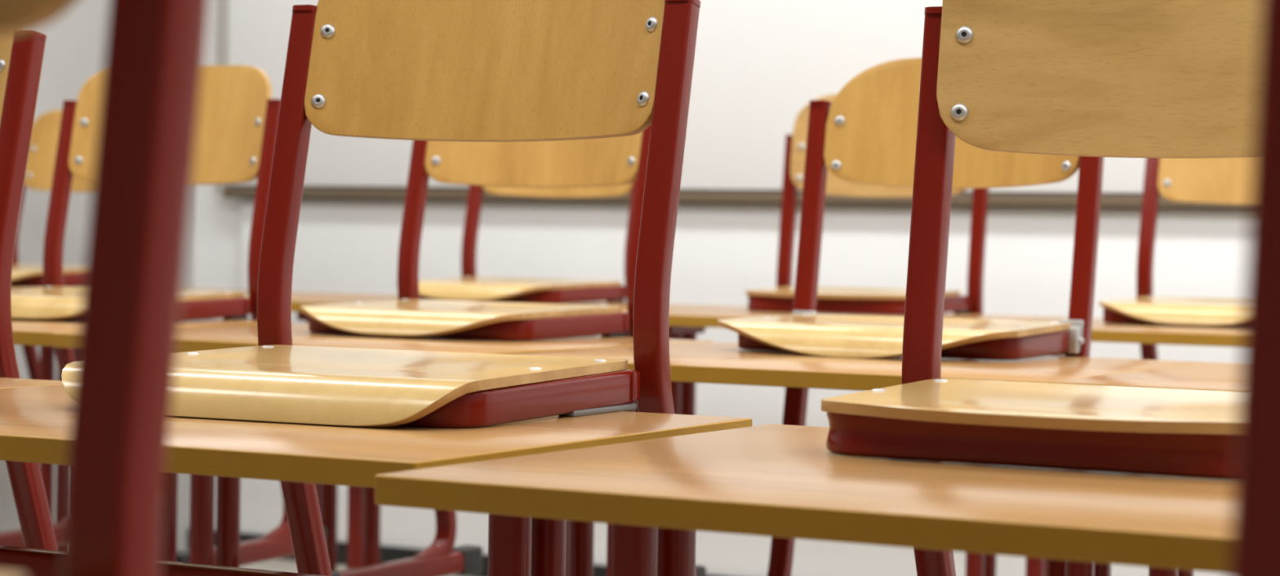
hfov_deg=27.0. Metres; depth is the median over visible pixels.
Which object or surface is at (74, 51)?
wall
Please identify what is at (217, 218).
wall
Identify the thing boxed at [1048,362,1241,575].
school desk
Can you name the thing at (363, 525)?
school desk
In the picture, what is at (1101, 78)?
chair
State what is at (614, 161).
chair
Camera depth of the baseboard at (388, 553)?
6.68 m
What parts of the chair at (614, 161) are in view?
seat, seat frame, backrest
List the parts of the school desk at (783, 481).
leg, leg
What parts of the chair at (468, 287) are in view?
seat, seat frame, backrest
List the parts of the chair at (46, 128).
seat frame, seat, backrest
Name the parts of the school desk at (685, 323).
leg, leg, leg, leg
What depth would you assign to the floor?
6.71 m
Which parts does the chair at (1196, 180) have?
seat, seat frame, backrest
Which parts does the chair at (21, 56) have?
backrest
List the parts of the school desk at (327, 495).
leg, leg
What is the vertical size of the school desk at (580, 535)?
0.720 m
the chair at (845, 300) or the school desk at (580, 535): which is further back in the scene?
the chair at (845, 300)
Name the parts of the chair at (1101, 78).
seat, seat frame, backrest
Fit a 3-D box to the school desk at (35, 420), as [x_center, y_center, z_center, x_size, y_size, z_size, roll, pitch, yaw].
[-0.341,0.462,2.151,0.700,0.720,0.509,2,2,28]
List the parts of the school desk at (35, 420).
leg, leg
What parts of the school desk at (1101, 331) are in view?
leg, leg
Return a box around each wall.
[0,0,194,551]
[193,0,1249,575]
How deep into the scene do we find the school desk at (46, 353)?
5.66 m
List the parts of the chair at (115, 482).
seat, backrest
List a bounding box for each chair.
[0,0,208,575]
[0,30,58,551]
[0,65,326,566]
[11,109,93,379]
[61,0,701,575]
[300,124,706,575]
[396,178,636,304]
[717,57,1104,575]
[745,93,989,315]
[821,0,1262,575]
[1099,157,1253,359]
[1229,0,1279,575]
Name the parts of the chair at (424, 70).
seat, backrest, seat frame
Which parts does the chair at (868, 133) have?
seat, seat frame, backrest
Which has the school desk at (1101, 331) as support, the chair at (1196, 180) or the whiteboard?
the chair at (1196, 180)
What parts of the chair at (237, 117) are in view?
seat, seat frame, backrest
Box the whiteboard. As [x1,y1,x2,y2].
[214,0,1250,208]
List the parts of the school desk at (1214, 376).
leg, leg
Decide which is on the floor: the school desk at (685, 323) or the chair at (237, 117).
the school desk at (685, 323)
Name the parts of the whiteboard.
board frame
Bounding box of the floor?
[186,550,454,575]
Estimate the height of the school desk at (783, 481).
0.720 m
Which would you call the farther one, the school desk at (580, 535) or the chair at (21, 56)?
the school desk at (580, 535)
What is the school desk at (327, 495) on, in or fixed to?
on the floor
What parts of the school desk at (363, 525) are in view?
leg, leg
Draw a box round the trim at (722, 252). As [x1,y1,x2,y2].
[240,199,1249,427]
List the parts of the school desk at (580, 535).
leg, leg, leg, leg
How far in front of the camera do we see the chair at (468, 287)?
5.29 m
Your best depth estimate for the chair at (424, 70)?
2.38 m
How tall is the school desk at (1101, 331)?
0.720 m
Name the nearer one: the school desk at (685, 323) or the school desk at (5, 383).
the school desk at (5, 383)
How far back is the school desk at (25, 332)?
3.86 m
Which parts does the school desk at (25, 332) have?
leg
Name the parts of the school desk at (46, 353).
leg, leg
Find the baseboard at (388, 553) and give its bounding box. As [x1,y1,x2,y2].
[186,528,722,575]
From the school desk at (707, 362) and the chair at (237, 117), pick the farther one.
the chair at (237, 117)
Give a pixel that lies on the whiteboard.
(757, 64)
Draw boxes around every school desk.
[0,377,62,388]
[0,384,751,575]
[11,286,83,551]
[11,319,293,561]
[53,324,712,575]
[74,288,397,571]
[291,297,716,568]
[374,424,1234,575]
[511,342,1205,575]
[599,306,1066,575]
[1025,318,1243,575]
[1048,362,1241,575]
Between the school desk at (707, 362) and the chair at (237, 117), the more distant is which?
the chair at (237, 117)
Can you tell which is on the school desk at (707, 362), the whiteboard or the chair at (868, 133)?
the chair at (868, 133)
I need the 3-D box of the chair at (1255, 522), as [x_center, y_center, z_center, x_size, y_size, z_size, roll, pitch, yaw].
[0.311,0.136,0.543,0.425,0.798,0.476,2,2,30]
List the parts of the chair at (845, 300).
seat, seat frame, backrest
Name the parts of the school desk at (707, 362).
leg, leg, leg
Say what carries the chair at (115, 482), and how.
on the school desk

